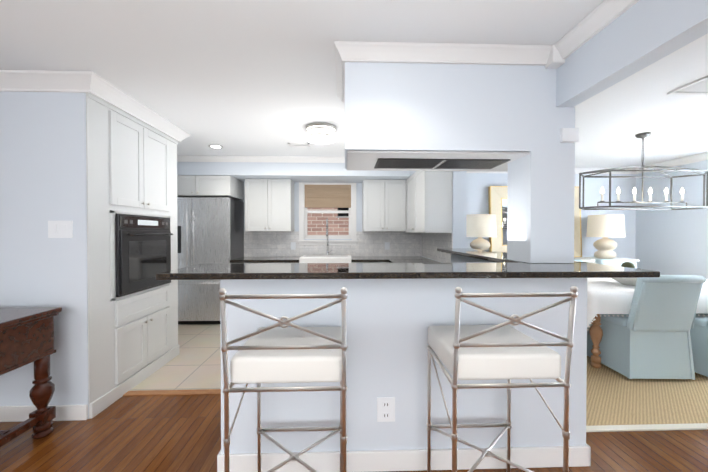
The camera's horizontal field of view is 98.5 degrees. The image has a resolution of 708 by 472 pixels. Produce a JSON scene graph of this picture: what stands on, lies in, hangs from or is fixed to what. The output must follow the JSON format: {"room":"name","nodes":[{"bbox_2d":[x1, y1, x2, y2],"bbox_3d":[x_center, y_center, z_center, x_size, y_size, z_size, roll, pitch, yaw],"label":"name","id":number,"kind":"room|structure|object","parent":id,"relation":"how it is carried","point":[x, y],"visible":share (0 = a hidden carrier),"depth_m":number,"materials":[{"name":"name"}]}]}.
{"room":"kitchen","nodes":[
{"label":"kitchen","id":0,"kind":"room"},
{"bbox_2d":[0,91,88,418],"bbox_3d":[-3.154,0.092,2.139,2.585,2.380,0.120,0,1,-2],"label":"wall","id":1,"kind":"structure","parent":0,"point":[43,177],"depth_m":2.11,"materials":[{"name":"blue paint"}]},
{"bbox_2d":[48,221,72,237],"bbox_3d":[-2.033,-0.046,2.109,0.165,0.120,0.008,0,1,-2],"label":"switch plate","id":2,"kind":"object","parent":1,"relation":"attached to","point":[60,229],"visible":1,"depth_m":2.11,"materials":[{"name":"white plastic"}]},
{"bbox_2d":[130,324,220,390],"bbox_3d":[-0.799,1.263,3.751,3.875,0.004,2.435,0,1,-2],"label":"floor","id":3,"kind":"structure","parent":0,"point":[195,364],"depth_m":2.99,"materials":[{"name":"beige tile"}]},
{"bbox_2d":[177,197,243,323],"bbox_3d":[-2.244,0.353,4.553,0.960,1.794,0.690,0,1,-2],"label":"fridge","id":4,"kind":"object","parent":3,"relation":"on","point":[210,229],"visible":0.56,"depth_m":4.27,"materials":[{"name":"silver metal"}]},
{"bbox_2d":[230,261,265,262],"bbox_3d":[-1.523,0.813,4.624,0.477,0.875,0.606,0,1,-2],"label":"base cabinet","id":5,"kind":"object","parent":3,"relation":"on","point":[230,261],"depth_m":4.31,"materials":[{"name":"black"}]},
{"bbox_2d":[266,261,301,262],"bbox_3d":[-1.076,0.813,4.638,0.662,0.875,0.606,0,1,-2],"label":"base cabinet","id":6,"kind":"object","parent":3,"relation":"on","point":[266,261],"depth_m":4.32,"materials":[{"name":"black"}]},
{"bbox_2d":[302,261,357,262],"bbox_3d":[-0.416,0.813,4.660,0.942,0.875,0.606,0,1,-2],"label":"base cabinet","id":7,"kind":"object","parent":3,"relation":"on","point":[302,261],"depth_m":4.31,"materials":[{"name":"white"}]},
{"bbox_2d":[234,253,427,260],"bbox_3d":[-0.329,0.338,4.652,2.866,0.075,0.616,0,1,-2],"label":"countertop","id":8,"kind":"structure","parent":7,"relation":"on","point":[327,257],"depth_m":4.38,"materials":[{"name":"black stone"}]},
{"bbox_2d":[358,261,388,262],"bbox_3d":[0.254,0.812,4.681,0.682,0.875,0.606,0,1,-2],"label":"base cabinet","id":9,"kind":"object","parent":3,"relation":"on","point":[358,261],"depth_m":4.39,"materials":[{"name":"black"}]},
{"bbox_2d":[388,259,440,262],"bbox_3d":[0.834,0.805,3.464,0.622,0.915,1.895,0,1,-2],"label":"base cabinet","id":10,"kind":"object","parent":3,"relation":"on","point":[413,261],"visible":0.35,"depth_m":4.08,"materials":[{"name":"white"}]},
{"bbox_2d":[177,162,408,182],"bbox_3d":[-0.816,-0.995,4.645,3.900,0.260,0.600,0,1,-2],"label":"ceiling soffit","id":11,"kind":"structure","parent":0,"point":[315,172],"depth_m":4.35,"materials":[{"name":"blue paint"}]},
{"bbox_2d":[0,394,707,471],"bbox_3d":[0.235,1.325,0.901,9.520,0.060,8.440,0,1,-2],"label":"floor","id":12,"kind":"structure","parent":0,"point":[165,433],"depth_m":1.87,"materials":[{"name":"brown wood"}]},
{"bbox_2d":[0,307,61,446],"bbox_3d":[-2.593,0.881,1.741,1.320,0.810,0.550,0,1,-2],"label":"console table","id":13,"kind":"object","parent":12,"relation":"on","point":[26,335],"visible":1,"depth_m":1.90,"materials":[{"name":"brown wood"}]},
{"bbox_2d":[0,404,87,421],"bbox_3d":[-3.137,1.230,2.084,2.555,0.105,0.016,0,1,-2],"label":"baseboard","id":14,"kind":"structure","parent":12,"relation":"on","point":[63,412],"depth_m":2.11,"materials":[{"name":"white paint"}]},
{"bbox_2d":[86,93,179,418],"bbox_3d":[-2.260,0.088,2.680,0.878,2.376,1.138,0,1,-2],"label":"tall cabinet","id":15,"kind":"object","parent":12,"relation":"on","point":[131,165],"visible":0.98,"depth_m":2.43,"materials":[{"name":"white wood"}]},
{"bbox_2d":[115,214,172,296],"bbox_3d":[-1.824,0.147,2.723,0.078,0.650,0.710,0,1,-2],"label":"wall oven","id":16,"kind":"object","parent":15,"relation":"in","point":[143,251],"visible":1,"depth_m":2.60,"materials":[{"name":"black metal"}]},
{"bbox_2d":[123,389,220,395],"bbox_3d":[-1.311,1.274,2.487,1.130,0.009,0.070,0,1,-2],"label":"trim","id":17,"kind":"structure","parent":12,"relation":"on","point":[172,392],"depth_m":2.47,"materials":[{"name":"brown wood"}]},
{"bbox_2d":[219,287,347,471],"bbox_3d":[-0.270,0.740,1.363,0.478,1.100,0.468,0,1,-2],"label":"stool","id":18,"kind":"object","parent":12,"relation":"on","point":[282,353],"visible":1,"depth_m":1.19,"materials":[{"name":"white metal"}]},
{"bbox_2d":[427,286,577,471],"bbox_3d":[0.615,0.740,1.391,0.478,1.100,0.468,0,1,-2],"label":"stool","id":19,"kind":"object","parent":12,"relation":"on","point":[504,350],"visible":1,"depth_m":1.22,"materials":[{"name":"white"}]},
{"bbox_2d":[574,257,639,264],"bbox_3d":[3.001,0.803,4.815,2.660,0.900,0.493,0,1,-2],"label":"sideboard","id":20,"kind":"object","parent":12,"relation":"on","point":[589,259],"visible":0.04,"depth_m":4.71,"materials":[{"name":"white"}]},
{"bbox_2d":[466,214,496,249],"bbox_3d":[1.935,0.014,4.674,0.470,0.675,0.470,0,1,-2],"label":"lamp","id":21,"kind":"object","parent":20,"relation":"on","point":[479,226],"visible":0.67,"depth_m":4.50,"materials":[{"name":"beige stone"}]},
{"bbox_2d":[488,186,581,256],"bbox_3d":[2.965,-0.232,4.996,1.500,1.162,0.126,0,1,-2],"label":"leaning mirror","id":22,"kind":"object","parent":20,"relation":"on","point":[497,197],"visible":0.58,"depth_m":4.98,"materials":[{"name":"brown mirror"}]},
{"bbox_2d":[586,214,624,258],"bbox_3d":[3.904,0.013,4.737,0.470,0.675,0.470,0,1,-2],"label":"lamp","id":23,"kind":"object","parent":20,"relation":"on","point":[605,226],"visible":1,"depth_m":4.61,"materials":[{"name":"beige stone"}]},
{"bbox_2d":[586,356,707,431],"bbox_3d":[3.040,1.263,3.292,3.160,0.012,2.500,0,1,-2],"label":"rug","id":24,"kind":"object","parent":12,"relation":"on","point":[616,401],"depth_m":2.33,"materials":[{"name":"beige"}]},
{"bbox_2d":[595,259,636,267],"bbox_3d":[3.561,0.784,3.864,0.578,0.935,0.706,0,1,-2],"label":"console table","id":25,"kind":"object","parent":24,"relation":"on","point":[615,262],"visible":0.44,"depth_m":4.10,"materials":[{"name":"white wood"}]},
{"bbox_2d":[587,275,705,379],"bbox_3d":[2.674,0.794,2.866,0.588,0.935,0.714,0,1,-2],"label":"chair","id":26,"kind":"object","parent":24,"relation":"on","point":[649,337],"visible":0.83,"depth_m":2.65,"materials":[{"name":"blue fabric"}]},
{"bbox_2d":[587,278,707,367],"bbox_3d":[3.130,0.881,3.342,2.109,0.752,1.171,0,1,-2],"label":"dining table","id":27,"kind":"object","parent":24,"relation":"on","point":[608,296],"visible":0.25,"depth_m":2.81,"materials":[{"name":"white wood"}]},
{"bbox_2d":[612,262,639,285],"bbox_3d":[2.864,0.387,3.157,0.450,0.234,0.450,0,1,-2],"label":"decorative bowl","id":28,"kind":"object","parent":27,"relation":"on","point":[629,281],"visible":0.23,"depth_m":3.12,"materials":[{"name":"white ceramic"}]},
{"bbox_2d":[690,314,707,377],"bbox_3d":[3.357,0.794,2.887,0.558,0.935,0.689,0,1,-7],"label":"chair","id":29,"kind":"object","parent":24,"relation":"on","point":[699,335],"visible":0.23,"depth_m":2.75,"materials":[{"name":"blue fabric"}]},
{"bbox_2d":[0,0,707,167],"bbox_3d":[0.235,-1.125,0.875,9.520,0.080,8.440,0,1,-2],"label":"ceiling","id":30,"kind":"structure","parent":0,"point":[245,77],"depth_m":1.88,"materials":[{"name":"white paint"}]},
{"bbox_2d":[0,70,107,95],"bbox_3d":[-3.094,-1.044,2.026,2.699,0.105,0.085,0,1,-2],"label":"crown molding","id":31,"kind":"structure","parent":30,"relation":"attached to","point":[10,80],"depth_m":2.06,"materials":[{"name":"white paint"}]},
{"bbox_2d":[96,82,190,141],"bbox_3d":[-1.809,-1.051,2.723,0.085,0.105,1.225,0,1,-2],"label":"crown molding","id":32,"kind":"structure","parent":30,"relation":"attached to","point":[116,97],"depth_m":2.59,"materials":[{"name":"white paint"}]},
{"bbox_2d":[208,144,222,148],"bbox_3d":[-1.719,-1.111,3.794,0.170,0.007,0.170,0,1,-2],"label":"recessed light","id":33,"kind":"object","parent":30,"relation":"in","point":[215,146],"visible":0.98,"depth_m":3.79,"materials":[{"name":"white"}]},
{"bbox_2d":[177,155,344,162],"bbox_3d":[-0.976,-1.081,4.308,3.560,0.078,0.060,0,1,-2],"label":"crown molding","id":34,"kind":"structure","parent":30,"relation":"attached to","point":[180,158],"depth_m":4.29,"materials":[{"name":"white paint"}]},
{"bbox_2d":[288,143,310,146],"bbox_3d":[-0.666,-1.109,3.708,0.260,0.010,0.120,0,1,-2],"label":"ceiling vent","id":35,"kind":"object","parent":30,"relation":"in","point":[299,144],"visible":0.98,"depth_m":3.69,"materials":[{"name":"white paint"}]},
{"bbox_2d":[306,122,335,143],"bbox_3d":[-0.337,-1.044,3.119,0.310,0.127,0.310,0,1,-2],"label":"flush ceiling light","id":36,"kind":"object","parent":30,"relation":"attached to","point":[320,133],"visible":1,"depth_m":3.01,"materials":[{"name":"white glass"}]},
{"bbox_2d":[336,72,344,102],"bbox_3d":[-0.091,-1.054,2.031,0.058,0.085,0.510,0,1,-2],"label":"crown molding","id":37,"kind":"structure","parent":30,"relation":"attached to","point":[340,76],"depth_m":2.10,"materials":[{"name":"white paint"}]},
{"bbox_2d":[334,41,551,71],"bbox_3d":[0.503,-1.042,1.751,1.228,0.104,0.072,0,1,-2],"label":"crown molding","id":38,"kind":"structure","parent":30,"relation":"attached to","point":[345,51],"depth_m":1.75,"materials":[{"name":"white paint"}]},
{"bbox_2d":[345,62,555,168],"bbox_3d":[0.565,-0.803,2.060,1.255,0.590,0.540,0,1,-2],"label":"soffit","id":39,"kind":"structure","parent":30,"relation":"attached to","point":[442,107],"depth_m":1.79,"materials":[{"name":"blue paint"}]},
{"bbox_2d":[347,150,529,170],"bbox_3d":[0.565,-0.493,2.063,1.225,0.025,0.510,0,1,-2],"label":"liner","id":40,"kind":"object","parent":39,"relation":"attached to","point":[423,161],"visible":0.96,"depth_m":1.96,"materials":[{"name":"white"}]},
{"bbox_2d":[548,0,639,68],"bbox_3d":[1.249,-1.016,-0.691,0.075,0.104,5.002,0,1,-2],"label":"crown molding","id":41,"kind":"structure","parent":30,"relation":"attached to","point":[598,19],"depth_m":1.53,"materials":[{"name":"white paint"}]},
{"bbox_2d":[556,0,707,106],"bbox_3d":[1.327,-0.905,-0.558,0.100,0.330,5.260,0,1,-2],"label":"header beam","id":42,"kind":"structure","parent":30,"relation":"attached to","point":[638,36],"depth_m":1.35,"materials":[{"name":"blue paint"}]},
{"bbox_2d":[579,132,707,209],"bbox_3d":[3.148,-0.704,3.325,1.418,0.813,0.368,0,1,-2],"label":"chandelier","id":43,"kind":"object","parent":30,"relation":"hanging from","point":[690,170],"visible":1,"depth_m":3.32,"materials":[{"name":"silver metal"}]},
{"bbox_2d":[667,76,707,94],"bbox_3d":[2.724,-1.093,2.216,0.620,0.010,0.280,0,1,-2],"label":"ceiling vent","id":44,"kind":"object","parent":30,"relation":"in","point":[698,87],"visible":1,"depth_m":2.27,"materials":[{"name":"white paint"}]},
{"bbox_2d":[220,278,586,453],"bbox_3d":[0.301,0.742,1.737,2.045,1.088,0.120,0,1,-2],"label":"wall","id":45,"kind":"structure","parent":0,"point":[389,322],"depth_m":1.68,"materials":[{"name":"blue paint"}]},
{"bbox_2d":[377,397,394,421],"bbox_3d":[0.176,0.952,1.671,0.100,0.134,0.008,0,1,-2],"label":"outlet","id":46,"kind":"object","parent":45,"relation":"attached to","point":[385,409],"visible":1,"depth_m":1.67,"materials":[{"name":"white plastic"}]},
{"bbox_2d":[217,444,590,471],"bbox_3d":[0.294,1.232,1.676,2.057,0.110,0.020,0,1,-2],"label":"baseboard","id":47,"kind":"structure","parent":45,"relation":"attached to","point":[416,459],"depth_m":1.67,"materials":[{"name":"white paint"}]},
{"bbox_2d":[156,260,659,279],"bbox_3d":[0.274,0.181,1.636,2.355,0.030,0.450,0,1,-2],"label":"countertop","id":48,"kind":"structure","parent":45,"relation":"on","point":[503,267],"depth_m":1.45,"materials":[{"name":"black stone"}]},
{"bbox_2d":[239,173,635,258],"bbox_3d":[0.981,0.060,5.074,7.760,2.380,0.120,0,1,-2],"label":"wall","id":49,"kind":"structure","parent":0,"point":[478,184],"depth_m":5.10,"materials":[{"name":"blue paint"}]},
{"bbox_2d":[177,175,243,199],"bbox_3d":[-2.245,-0.718,4.585,0.960,0.287,0.623,0,1,-2],"label":"upper cabinet","id":50,"kind":"object","parent":49,"relation":"attached to","point":[208,186],"visible":0.85,"depth_m":4.32,"materials":[{"name":"white wood"}]},
{"bbox_2d":[245,179,293,230],"bbox_3d":[-1.305,-0.467,4.748,0.690,0.792,0.363,0,1,-2],"label":"upper cabinet","id":51,"kind":"object","parent":49,"relation":"attached to","point":[269,204],"visible":0.98,"depth_m":4.60,"materials":[{"name":"white wood"}]},
{"bbox_2d":[298,182,356,244],"bbox_3d":[-0.427,-0.357,5.002,0.960,1.017,0.165,0,1,-2],"label":"window","id":52,"kind":"structure","parent":49,"relation":"in","point":[339,222],"depth_m":5.01,"materials":[{"name":"white paint"}]},
{"bbox_2d":[305,185,350,207],"bbox_3d":[-0.427,-0.655,4.979,0.768,0.383,0.031,0,1,-2],"label":"window shade","id":53,"kind":"object","parent":52,"relation":"attached to","point":[327,196],"visible":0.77,"depth_m":4.97,"materials":[{"name":"beige fabric"}]},
{"bbox_2d":[244,231,419,256],"bbox_3d":[-0.326,0.129,4.968,2.900,0.405,0.009,0,1,-2],"label":"backsplash","id":54,"kind":"structure","parent":49,"relation":"attached to","point":[278,243],"depth_m":4.97,"materials":[{"name":"tile"}]},
{"bbox_2d":[291,242,295,249],"bbox_3d":[-0.986,0.162,4.940,0.080,0.120,0.004,0,1,-2],"label":"outlet","id":55,"kind":"object","parent":54,"relation":"attached to","point":[293,245],"visible":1,"depth_m":4.94,"materials":[{"name":"white plastic"}]},
{"bbox_2d":[385,242,389,249],"bbox_3d":[0.544,0.161,4.990,0.080,0.120,0.004,0,1,-2],"label":"outlet","id":56,"kind":"object","parent":54,"relation":"attached to","point":[387,245],"visible":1,"depth_m":4.99,"materials":[{"name":"white plastic"}]},
{"bbox_2d":[362,180,405,231],"bbox_3d":[0.465,-0.468,4.805,0.652,0.792,0.363,0,1,-2],"label":"upper cabinet","id":57,"kind":"object","parent":49,"relation":"attached to","point":[383,205],"visible":0.98,"depth_m":4.66,"materials":[{"name":"white wood"}]},
{"bbox_2d":[467,168,635,173],"bbox_3d":[2.978,-1.082,5.031,3.390,0.090,0.070,0,1,-2],"label":"crown molding","id":58,"kind":"structure","parent":49,"relation":"attached to","point":[577,170],"depth_m":5.05,"materials":[{"name":"white paint"}]},
{"bbox_2d":[422,171,496,262],"bbox_3d":[1.242,0.078,3.422,0.186,2.380,3.200,0,1,-2],"label":"wall","id":59,"kind":"structure","parent":0,"point":[459,203],"depth_m":3.60,"materials":[{"name":"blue paint"}]},
{"bbox_2d":[406,180,406,214],"bbox_3d":[0.961,-0.458,4.809,0.331,0.812,0.386,0,1,-2],"label":"upper cabinet","id":60,"kind":"object","parent":59,"relation":"attached to","point":[406,180],"depth_m":4.64,"materials":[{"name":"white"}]},
{"bbox_2d":[403,171,452,232],"bbox_3d":[0.982,-0.451,4.137,0.331,0.812,1.078,0,1,-2],"label":"upper cabinet","id":61,"kind":"object","parent":59,"relation":"attached to","point":[429,195],"depth_m":3.60,"materials":[{"name":"white wood"}]},
{"bbox_2d":[420,233,452,262],"bbox_3d":[1.142,0.146,4.294,0.009,0.385,1.380,0,1,-2],"label":"backsplash","id":62,"kind":"structure","parent":59,"relation":"attached to","point":[429,242],"depth_m":4.21,"materials":[{"name":"tile"}]},
{"bbox_2d":[437,248,507,259],"bbox_3d":[1.208,0.169,2.759,0.415,0.030,1.675,0,1,-2],"label":"countertop","id":63,"kind":"structure","parent":59,"relation":"on","point":[468,252],"depth_m":2.81,"materials":[{"name":"black stone"}]},
{"bbox_2d":[507,107,574,262],"bbox_3d":[1.179,-0.303,1.945,0.265,0.927,0.260,0,1,-2],"label":"post","id":64,"kind":"object","parent":63,"relation":"on","point":[540,209],"visible":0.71,"depth_m":1.82,"materials":[{"name":"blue paint"}]},
{"bbox_2d":[560,128,578,142],"bbox_3d":[1.271,-0.595,1.802,0.100,0.080,0.024,0,1,-2],"label":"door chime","id":65,"kind":"object","parent":64,"relation":"attached to","point":[569,135],"visible":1,"depth_m":1.79,"materials":[{"name":"white plastic"}]},
{"bbox_2d":[635,160,707,278],"bbox_3d":[4.933,0.103,1.039,0.120,2.380,8.200,0,1,-2],"label":"wall","id":66,"kind":"structure","parent":0,"point":[671,242],"depth_m":4.54,"materials":[{"name":"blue paint"}]},
{"bbox_2d":[636,152,707,173],"bbox_3d":[4.838,-1.040,1.024,0.070,0.090,8.200,0,1,-2],"label":"crown molding","id":67,"kind":"structure","parent":66,"relation":"attached to","point":[703,156],"depth_m":4.40,"materials":[{"name":"white paint"}]}
]}

